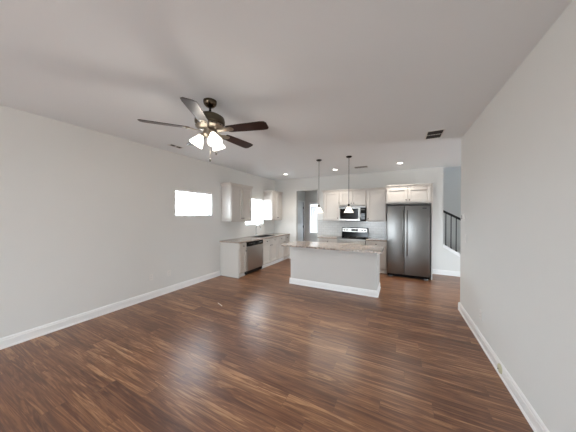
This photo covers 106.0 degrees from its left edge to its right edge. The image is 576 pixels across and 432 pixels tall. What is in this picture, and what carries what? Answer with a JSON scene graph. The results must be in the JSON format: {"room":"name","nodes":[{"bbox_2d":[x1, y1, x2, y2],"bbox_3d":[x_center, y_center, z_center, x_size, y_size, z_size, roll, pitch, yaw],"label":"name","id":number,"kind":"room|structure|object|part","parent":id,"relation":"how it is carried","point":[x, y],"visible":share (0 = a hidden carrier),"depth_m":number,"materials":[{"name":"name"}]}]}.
{"room":"open living room","nodes":[
{"label":"open living room","id":0,"kind":"room"},
{"bbox_2d":[0,105,274,337],"bbox_3d":[-3.138,0.124,2.930,0.130,2.800,11.607,0,0,27],"label":"wall","id":1,"kind":"structure","parent":0,"point":[87,216],"depth_m":3.23,"materials":[{"name":"paint"}]},
{"bbox_2d":[0,271,219,349],"bbox_3d":[-3.696,1.468,1.690,0.024,0.125,8.620,0,0,27],"label":"baseboard","id":2,"kind":"structure","parent":1,"relation":"attached to","point":[26,335],"depth_m":3.20,"materials":[{"name":"paint"}]},
{"bbox_2d":[191,193,208,214],"bbox_3d":[-2.165,-0.284,4.907,0.043,0.575,0.969,0,0,27],"label":"window","id":3,"kind":"structure","parent":1,"relation":"in","point":[192,194],"depth_m":4.91,"materials":[{"name":"plastic"}]},
{"bbox_3d":[-2.160,-0.284,4.904,0.033,0.515,0.040,0,0,27],"label":"sash","id":4,"kind":"part","parent":3,"relation":"part of","materials":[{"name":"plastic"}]},
{"bbox_2d":[175,188,210,215],"bbox_3d":[-2.104,-0.285,4.875,0.066,0.570,0.957,0,0,27],"label":"window blind","id":5,"kind":"object","parent":3,"relation":"attached to","point":[176,189],"visible":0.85,"depth_m":4.79,"materials":[{"name":"plastic"}]},
{"bbox_3d":[-2.108,-0.544,4.876,0.056,0.051,0.957,0,0,27],"label":"head rail","id":6,"kind":"part","parent":5,"relation":"part of","materials":[{"name":"plastic"}]},
{"bbox_3d":[-2.111,-0.011,4.880,0.040,0.022,0.957,0,0,27],"label":"rail","id":7,"kind":"part","parent":5,"relation":"part of","materials":[{"name":"plastic"}]},
{"bbox_2d":[220,182,252,221],"bbox_3d":[-1.351,-0.343,5.862,0.361,0.988,0.930,0,0,27],"label":"upper cabinet","id":8,"kind":"object","parent":1,"relation":"attached to","point":[236,199],"visible":1,"depth_m":5.58,"materials":[{"name":"paint"}]},
{"bbox_3d":[-1.319,-0.322,5.612,0.024,0.873,0.401,0,0,27],"label":"door","id":9,"kind":"part","parent":8,"relation":"part of","materials":[{"name":"paint"}]},
{"bbox_3d":[-1.355,-0.806,5.862,0.347,0.062,0.930,0,0,27],"label":"crown moulding","id":10,"kind":"part","parent":8,"relation":"part of","materials":[{"name":"paint"}]},
{"bbox_3d":[-1.129,-0.324,5.981,0.024,0.873,0.401,0,0,27],"label":"door","id":11,"kind":"part","parent":8,"relation":"part of","materials":[{"name":"paint"}]},
{"bbox_2d":[263,190,282,219],"bbox_3d":[-0.502,-0.351,7.517,0.361,0.988,0.740,0,0,27],"label":"upper cabinet","id":12,"kind":"object","parent":1,"relation":"attached to","point":[272,199],"visible":1,"depth_m":7.27,"materials":[{"name":"paint"}]},
{"bbox_3d":[-0.506,-0.814,7.516,0.347,0.062,0.740,0,0,27],"label":"crown moulding","id":13,"kind":"part","parent":12,"relation":"part of","materials":[{"name":"paint"}]},
{"bbox_3d":[-0.444,-0.330,7.317,0.024,0.873,0.324,0,0,27],"label":"door","id":14,"kind":"part","parent":12,"relation":"part of","materials":[{"name":"paint"}]},
{"bbox_3d":[-0.290,-0.332,7.617,0.024,0.873,0.324,0,0,27],"label":"door","id":15,"kind":"part","parent":12,"relation":"part of","materials":[{"name":"paint"}]},
{"bbox_2d":[0,258,533,431],"bbox_3d":[0.573,1.597,2.299,7.464,0.120,14.000,0,0,27],"label":"floor","id":16,"kind":"structure","parent":0,"point":[277,355],"depth_m":2.19,"materials":[{"name":"brown wood"}]},
{"bbox_2d":[220,242,246,277],"bbox_3d":[-1.375,1.087,5.518,0.646,0.850,0.286,0,0,27],"label":"base cabinet","id":17,"kind":"object","parent":16,"relation":"on","point":[233,256],"visible":0.96,"depth_m":5.40,"materials":[{"name":"paint"}]},
{"bbox_3d":[-1.117,0.749,5.393,0.024,0.135,0.250,0,0,27],"label":"drawer","id":18,"kind":"part","parent":17,"relation":"part of","materials":[{"name":"paint"}]},
{"bbox_3d":[-1.118,1.119,5.395,0.024,0.558,0.250,0,0,27],"label":"door","id":19,"kind":"part","parent":17,"relation":"part of","materials":[{"name":"paint"}]},
{"bbox_2d":[219,233,289,243],"bbox_3d":[-0.834,0.639,6.581,0.638,0.034,2.744,0,0,27],"label":"countertop","id":20,"kind":"structure","parent":17,"relation":"on","point":[250,238],"depth_m":6.03,"materials":[{"name":"stone"}]},
{"bbox_2d":[252,235,274,237],"bbox_3d":[-0.759,0.715,6.699,0.412,0.199,0.752,0,0,27],"label":"sink","id":21,"kind":"object","parent":20,"relation":"in","point":[260,236],"visible":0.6,"depth_m":6.75,"materials":[{"name":"metal"}]},
{"bbox_2d":[245,239,262,274],"bbox_3d":[-1.137,1.086,5.967,0.628,0.848,0.716,0,0,27],"label":"dishwasher","id":22,"kind":"object","parent":16,"relation":"on","point":[254,248],"visible":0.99,"depth_m":5.79,"materials":[{"name":"metal"}]},
{"bbox_3d":[-0.884,0.722,5.835,0.034,0.114,0.708,0,0,27],"label":"control panel","id":23,"kind":"part","parent":22,"relation":"part of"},
{"bbox_2d":[262,237,277,267],"bbox_3d":[-0.778,1.081,6.682,0.646,0.850,0.870,0,0,27],"label":"base cabinet","id":24,"kind":"object","parent":16,"relation":"on","point":[270,245],"visible":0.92,"depth_m":6.52,"materials":[{"name":"paint"}]},
{"bbox_3d":[-0.623,0.744,6.356,0.024,0.135,0.415,0,0,27],"label":"drawer","id":25,"kind":"part","parent":24,"relation":"part of","materials":[{"name":"paint"}]},
{"bbox_3d":[-0.624,1.115,6.359,0.024,0.558,0.415,0,0,27],"label":"door","id":26,"kind":"part","parent":24,"relation":"part of","materials":[{"name":"paint"}]},
{"bbox_3d":[-0.424,0.742,6.743,0.024,0.135,0.415,0,0,27],"label":"drawer","id":27,"kind":"part","parent":24,"relation":"part of","materials":[{"name":"paint"}]},
{"bbox_3d":[-0.425,1.113,6.746,0.024,0.558,0.415,0,0,27],"label":"door","id":28,"kind":"part","parent":24,"relation":"part of","materials":[{"name":"paint"}]},
{"bbox_2d":[276,236,283,262],"bbox_3d":[-0.488,1.079,7.247,0.646,0.850,0.395,0,0,27],"label":"base cabinet","id":29,"kind":"object","parent":16,"relation":"on","point":[280,241],"visible":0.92,"depth_m":7.11,"materials":[{"name":"paint"}]},
{"bbox_3d":[-0.235,1.111,7.117,0.024,0.558,0.375,0,0,27],"label":"door","id":30,"kind":"part","parent":29,"relation":"part of","materials":[{"name":"paint"}]},
{"bbox_2d":[282,235,288,259],"bbox_3d":[-0.302,1.077,7.609,0.646,0.850,0.415,0,0,27],"label":"base cabinet","id":31,"kind":"object","parent":16,"relation":"on","point":[286,237],"visible":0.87,"depth_m":7.47,"materials":[{"name":"paint"}]},
{"bbox_3d":[-0.049,1.109,7.479,0.024,0.558,0.395,0,0,27],"label":"door","id":32,"kind":"part","parent":31,"relation":"part of","materials":[{"name":"paint"}]},
{"bbox_2d":[319,238,336,242],"bbox_3d":[1.302,1.087,6.652,0.555,0.850,0.646,0,0,27],"label":"base cabinet","id":33,"kind":"object","parent":16,"relation":"on","point":[320,239],"visible":0.23,"depth_m":6.39,"materials":[{"name":"paint"}]},
{"bbox_2d":[317,235,339,238],"bbox_3d":[1.292,0.644,6.668,0.598,0.034,0.634,0,0,27],"label":"countertop","id":34,"kind":"structure","parent":33,"relation":"on","point":[323,236],"depth_m":6.52,"materials":[{"name":"stone"}]},
{"bbox_2d":[289,247,380,297],"bbox_3d":[1.003,1.098,4.760,1.858,0.850,0.644,0,0,27],"label":"kitchen island","id":35,"kind":"object","parent":16,"relation":"on","point":[358,273],"visible":0.96,"depth_m":4.43,"materials":[{"name":"paint"}]},
{"bbox_2d":[281,241,383,253],"bbox_3d":[0.951,0.655,4.725,2.055,0.034,0.840,0,0,27],"label":"island countertop","id":36,"kind":"structure","parent":35,"relation":"on","point":[301,244],"depth_m":4.55,"materials":[{"name":"stone"}]},
{"bbox_3d":[1.002,1.460,4.762,1.858,0.125,0.644,0,0,27],"label":"baseboard","id":37,"kind":"part","parent":35,"relation":"part of","materials":[{"name":"paint"}]},
{"bbox_2d":[337,227,367,244],"bbox_3d":[1.881,0.933,6.311,0.778,1.165,0.715,0,0,27],"label":"range","id":38,"kind":"object","parent":16,"relation":"on","point":[350,235],"visible":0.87,"depth_m":6.40,"materials":[{"name":"grey metal"}]},
{"bbox_3d":[1.750,0.994,6.056,0.764,0.546,0.035,0,0,27],"label":"oven door","id":39,"kind":"part","parent":38,"relation":"part of","materials":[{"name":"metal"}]},
{"bbox_3d":[1.753,0.680,6.057,0.768,0.074,0.028,0,0,27],"label":"trim","id":40,"kind":"part","parent":38,"relation":"part of","materials":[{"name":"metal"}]},
{"bbox_2d":[338,236,367,239],"bbox_3d":[1.877,0.630,6.299,0.778,0.018,0.577,0,0,27],"label":"cooktop","id":41,"kind":"object","parent":38,"relation":"in","point":[341,237],"depth_m":6.28,"materials":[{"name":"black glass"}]},
{"bbox_3d":[2.010,0.424,6.554,0.712,0.110,0.024,0,0,27],"label":"control panel","id":42,"kind":"part","parent":38,"relation":"part of","materials":[{"name":"metal"}]},
{"bbox_2d":[366,241,386,273],"bbox_3d":[2.479,1.093,6.048,0.524,0.850,0.646,0,0,27],"label":"base cabinet","id":43,"kind":"object","parent":16,"relation":"on","point":[383,257],"visible":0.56,"depth_m":5.73,"materials":[{"name":"paint"}]},
{"bbox_3d":[2.350,0.755,5.793,0.504,0.135,0.024,0,0,27],"label":"drawer","id":44,"kind":"part","parent":43,"relation":"part of","materials":[{"name":"paint"}]},
{"bbox_2d":[366,237,386,241],"bbox_3d":[2.486,0.650,6.055,0.527,0.034,0.634,0,0,27],"label":"countertop","id":45,"kind":"structure","parent":43,"relation":"on","point":[368,238],"depth_m":5.87,"materials":[{"name":"stone"}]},
{"bbox_3d":[2.349,1.126,5.795,0.504,0.558,0.024,0,0,27],"label":"door","id":46,"kind":"part","parent":43,"relation":"part of","materials":[{"name":"paint"}]},
{"bbox_2d":[387,204,429,280],"bbox_3d":[3.078,0.623,5.600,0.914,1.800,0.865,0,0,27],"label":"refrigerator","id":47,"kind":"object","parent":16,"relation":"on","point":[408,226],"visible":1,"depth_m":5.26,"materials":[{"name":"metal"}]},
{"bbox_3d":[2.690,0.593,5.428,0.380,1.690,0.070,0,0,27],"label":"door","id":48,"kind":"part","parent":47,"relation":"part of","materials":[{"name":"metal"}]},
{"bbox_3d":[2.801,0.414,5.298,0.026,1.114,0.076,0,0,27],"label":"handle","id":49,"kind":"part","parent":47,"relation":"part of","materials":[{"name":"metal"}]},
{"bbox_3d":[2.879,0.414,5.258,0.026,1.114,0.076,0,0,27],"label":"handle","id":50,"kind":"part","parent":47,"relation":"part of","materials":[{"name":"metal"}]},
{"bbox_3d":[3.099,0.595,5.218,0.528,1.690,0.070,0,0,27],"label":"door","id":51,"kind":"part","parent":47,"relation":"part of","materials":[{"name":"metal"}]},
{"bbox_2d":[0,0,571,179],"bbox_3d":[0.066,-1.318,1.279,7.324,0.120,11.607,0,0,27],"label":"ceiling","id":52,"kind":"structure","parent":0,"point":[330,81],"depth_m":1.88,"materials":[{"name":"white paint"}]},
{"bbox_2d":[168,144,183,148],"bbox_3d":[-2.057,-1.277,3.983,0.130,0.006,0.260,0,0,27],"label":"ceiling vent","id":53,"kind":"object","parent":52,"relation":"in","point":[172,145],"visible":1,"depth_m":3.98,"materials":[{"name":"metal"}]},
{"bbox_2d":[137,97,268,161],"bbox_3d":[-0.831,-0.934,2.429,1.286,0.666,1.251,0,0,27],"label":"ceiling fan","id":54,"kind":"object","parent":52,"relation":"hanging from","point":[211,124],"visible":1,"depth_m":2.31,"materials":[{"name":"brown wood"}]},
{"bbox_3d":[-1.261,-0.942,2.229,0.460,0.006,0.142,0,12,-23],"label":"fan blade","id":55,"kind":"part","parent":54,"relation":"part of","materials":[{"name":"brown wood"}]},
{"bbox_3d":[-0.824,-0.939,1.965,0.142,0.006,0.460,12,-1,-5],"label":"fan blade","id":56,"kind":"part","parent":54,"relation":"part of","materials":[{"name":"brown wood"}]},
{"bbox_3d":[-1.008,-0.821,2.377,0.143,0.156,0.146,0,0,27],"label":"lamp shade","id":57,"kind":"part","parent":54,"relation":"part of","materials":[{"name":"white glass"}]},
{"bbox_3d":[-0.773,-0.820,2.282,0.146,0.156,0.148,0,0,27],"label":"lamp shade","id":58,"kind":"part","parent":54,"relation":"part of","materials":[{"name":"white glass"}]},
{"bbox_3d":[-0.805,-0.821,2.538,0.144,0.156,0.143,0,0,-26],"label":"lamp shade","id":59,"kind":"part","parent":54,"relation":"part of","materials":[{"name":"white glass"}]},
{"bbox_3d":[-0.635,-0.944,2.770,0.142,0.006,0.460,-14,-7,30],"label":"fan blade","id":60,"kind":"part","parent":54,"relation":"part of","materials":[{"name":"brown wood"}]},
{"bbox_3d":[-0.437,-0.941,2.299,0.460,0.006,0.142,0,-12,13],"label":"fan blade","id":61,"kind":"part","parent":54,"relation":"part of","materials":[{"name":"brown wood"}]},
{"bbox_2d":[314,159,322,212],"bbox_3d":[0.707,-0.676,4.962,0.206,1.206,0.206,0,0,27],"label":"pendant light","id":62,"kind":"object","parent":52,"relation":"hanging from","point":[318,210],"visible":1,"depth_m":4.91,"materials":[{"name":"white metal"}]},
{"bbox_3d":[0.705,-0.140,4.965,0.206,0.134,0.206,0,0,27],"label":"lamp shade","id":63,"kind":"part","parent":62,"relation":"part of","materials":[{"name":"white glass"}]},
{"bbox_2d":[344,156,353,212],"bbox_3d":[1.304,-0.673,4.655,0.206,1.206,0.206,0,0,27],"label":"pendant light","id":64,"kind":"object","parent":52,"relation":"hanging from","point":[348,209],"visible":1,"depth_m":4.61,"materials":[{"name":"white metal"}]},
{"bbox_3d":[1.303,-0.137,4.658,0.206,0.134,0.206,0,0,27],"label":"lamp shade","id":65,"kind":"part","parent":64,"relation":"part of","materials":[{"name":"white glass"}]},
{"bbox_2d":[425,129,444,139],"bbox_3d":[2.270,-1.262,3.370,0.225,0.006,0.385,0,0,27],"label":"ceiling vent","id":66,"kind":"object","parent":52,"relation":"in","point":[436,133],"visible":1,"depth_m":3.36,"materials":[{"name":"metal"}]},
{"bbox_2d":[298,190,316,241],"bbox_3d":[1.025,0.189,8.527,1.820,2.620,2.153,0,0,27],"label":"wall","id":67,"kind":"structure","parent":0,"point":[307,196],"depth_m":9.64,"materials":[{"name":"paint"}]},
{"bbox_2d":[298,202,303,240],"bbox_3d":[0.512,0.442,9.226,0.123,2.088,0.836,0,0,27],"label":"door","id":68,"kind":"structure","parent":67,"relation":"in","point":[300,204],"depth_m":9.32,"materials":[{"name":"paint"}]},
{"bbox_3d":[0.491,0.418,9.236,0.007,1.750,0.600,0,0,27],"label":"panel","id":69,"kind":"part","parent":68,"relation":"part of","materials":[{"name":"paint"}]},
{"bbox_2d":[298,200,304,240],"bbox_3d":[0.456,0.413,9.255,0.146,2.160,0.960,0,0,27],"label":"trim","id":70,"kind":"structure","parent":67,"relation":"attached to","point":[298,200],"depth_m":9.62,"materials":[{"name":"paint"}]},
{"bbox_2d":[308,202,316,233],"bbox_3d":[1.328,0.089,9.418,0.935,1.390,0.030,0,0,27],"label":"trim","id":71,"kind":"structure","parent":67,"relation":"attached to","point":[309,232],"depth_m":9.61,"materials":[{"name":"paint"}]},
{"bbox_2d":[310,204,316,231],"bbox_3d":[1.351,0.088,9.463,0.783,1.265,0.066,0,0,27],"label":"window blind","id":72,"kind":"object","parent":67,"relation":"attached to","point":[313,208],"visible":0.37,"depth_m":9.58,"materials":[{"name":"plastic"}]},
{"bbox_2d":[275,166,460,271],"bbox_3d":[3.074,-0.786,7.005,7.194,4.600,1.583,0,0,27],"label":"wall","id":73,"kind":"structure","parent":0,"point":[442,258],"depth_m":6.67,"materials":[{"name":"paint"}]},
{"bbox_2d":[321,190,339,220],"bbox_3d":[1.366,-0.322,6.784,0.563,0.948,0.361,0,0,27],"label":"upper cabinet","id":74,"kind":"object","parent":73,"relation":"attached to","point":[331,198],"visible":0.94,"depth_m":6.65,"materials":[{"name":"paint"}]},
{"bbox_3d":[1.369,-0.765,6.787,0.563,0.062,0.347,0,0,27],"label":"crown moulding","id":75,"kind":"part","parent":74,"relation":"part of","materials":[{"name":"paint"}]},
{"bbox_2d":[318,220,385,237],"bbox_3d":[1.908,0.383,6.713,2.060,0.489,0.008,0,0,27],"label":"backsplash","id":76,"kind":"structure","parent":73,"relation":"attached to","point":[334,228],"depth_m":6.71,"materials":[{"name":"tile"}]},
{"bbox_2d":[340,188,365,205],"bbox_3d":[1.956,-0.539,6.480,0.758,0.508,0.361,0,0,27],"label":"upper cabinet","id":77,"kind":"object","parent":73,"relation":"attached to","point":[354,197],"visible":0.93,"depth_m":6.33,"materials":[{"name":"paint"}]},
{"bbox_3d":[1.729,-0.519,6.436,0.350,0.393,0.024,0,0,27],"label":"door","id":78,"kind":"part","parent":77,"relation":"part of","materials":[{"name":"paint"}]},
{"bbox_2d":[339,206,365,220],"bbox_3d":[1.938,-0.066,6.449,0.755,0.432,0.424,0,0,27],"label":"microwave","id":79,"kind":"object","parent":77,"relation":"attached to","point":[359,214],"visible":0.94,"depth_m":6.28,"materials":[{"name":"metal"}]},
{"bbox_3d":[1.800,-0.050,6.348,0.598,0.375,0.030,0,0,27],"label":"door","id":80,"kind":"part","parent":79,"relation":"part of","materials":[{"name":"metal"}]},
{"bbox_3d":[2.135,-0.048,6.176,0.150,0.375,0.030,0,0,27],"label":"control panel","id":81,"kind":"part","parent":79,"relation":"part of","materials":[{"name":"black plastic"}]},
{"bbox_3d":[1.888,-0.761,6.345,0.758,0.062,0.035,0,0,27],"label":"crown moulding","id":82,"kind":"part","parent":77,"relation":"part of","materials":[{"name":"paint"}]},
{"bbox_3d":[2.053,-0.517,6.270,0.350,0.393,0.024,0,0,27],"label":"door","id":83,"kind":"part","parent":77,"relation":"part of","materials":[{"name":"paint"}]},
{"bbox_2d":[366,187,386,221],"bbox_3d":[2.525,-0.315,6.189,0.520,0.948,0.361,0,0,27],"label":"upper cabinet","id":84,"kind":"object","parent":73,"relation":"attached to","point":[376,206],"visible":0.94,"depth_m":6.06,"materials":[{"name":"paint"}]},
{"bbox_3d":[2.458,-0.758,6.053,0.520,0.062,0.035,0,0,27],"label":"crown moulding","id":85,"kind":"part","parent":84,"relation":"part of","materials":[{"name":"paint"}]},
{"bbox_2d":[386,183,433,279],"bbox_3d":[3.147,0.366,5.699,1.037,2.312,0.671,0,0,27],"label":"upper cabinet","id":86,"kind":"object","parent":73,"relation":"attached to","point":[407,193],"visible":0.98,"depth_m":5.38,"materials":[{"name":"paint"}]},
{"bbox_3d":[2.782,-0.531,5.548,0.472,0.363,0.024,0,0,27],"label":"door","id":87,"kind":"part","parent":86,"relation":"part of","materials":[{"name":"paint"}]},
{"bbox_3d":[3.007,-0.319,5.457,1.002,0.016,0.018,0,0,27],"label":"light rail","id":88,"kind":"part","parent":86,"relation":"part of","materials":[{"name":"paint"}]},
{"bbox_3d":[3.153,-0.759,5.697,1.037,0.062,0.657,0,0,27],"label":"crown moulding","id":89,"kind":"part","parent":86,"relation":"part of","materials":[{"name":"paint"}]},
{"bbox_3d":[3.214,-0.529,5.326,0.472,0.363,0.024,0,0,27],"label":"door","id":90,"kind":"part","parent":86,"relation":"part of","materials":[{"name":"paint"}]},
{"bbox_3d":[3.589,0.397,5.477,0.022,2.255,0.619,0,0,27],"label":"panel","id":91,"kind":"part","parent":86,"relation":"part of","materials":[{"name":"paint"}]},
{"bbox_2d":[432,269,459,276],"bbox_3d":[4.772,1.467,5.241,2.278,0.125,0.024,0,0,27],"label":"baseboard","id":92,"kind":"structure","parent":73,"relation":"attached to","point":[434,271],"depth_m":5.60,"materials":[{"name":"paint"}]},
{"bbox_2d":[443,244,459,256],"bbox_3d":[4.536,1.117,5.447,1.090,0.786,0.166,0,0,27],"label":"trim","id":93,"kind":"structure","parent":73,"relation":"attached to","point":[444,246],"depth_m":5.54,"materials":[{"name":"paint"}]},
{"bbox_2d":[443,210,460,251],"bbox_3d":[4.318,0.447,5.538,0.608,1.205,0.060,0,0,27],"label":"stair railing","id":94,"kind":"object","parent":93,"relation":"on","point":[445,212],"visible":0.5,"depth_m":5.59,"materials":[{"name":"black metal"}]},
{"bbox_3d":[4.319,0.049,5.536,0.608,0.410,0.060,0,0,27],"label":"handrail","id":95,"kind":"part","parent":94,"relation":"part of","materials":[{"name":"black metal"}]},
{"bbox_2d":[460,0,575,431],"bbox_3d":[0.802,0.155,-0.523,0.130,2.800,9.060,0,0,27],"label":"wall","id":96,"kind":"structure","parent":0,"point":[518,256],"depth_m":1.67,"materials":[{"name":"paint"}]},
{"bbox_2d":[458,302,549,431],"bbox_3d":[0.823,1.492,-0.441,0.154,0.125,8.954,0,0,27],"label":"baseboard","id":97,"kind":"structure","parent":96,"relation":"attached to","point":[537,425],"depth_m":1.92,"materials":[{"name":"paint"}]},
{"bbox_2d":[497,363,501,373],"bbox_3d":[2.040,1.472,2.097,0.015,0.087,0.092,0,0,27],"label":"plate","id":98,"kind":"object","parent":97,"relation":"attached to","point":[499,367],"visible":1,"depth_m":2.08,"materials":[{"name":"beige plastic"}]},
{"bbox_3d":[-1.140,-0.151,6.906,0.043,0.860,0.950,0,0,27],"label":"window","id":99,"kind":"structure","parent":0,"visible":0},
{"bbox_2d":[245,197,262,224],"bbox_3d":[-1.079,-0.152,6.875,0.066,0.855,0.938,0,0,27],"label":"window blind","id":100,"kind":"object","parent":99,"relation":"attached to","point":[260,199],"visible":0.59,"depth_m":7.01,"materials":[{"name":"plastic"}]}
]}

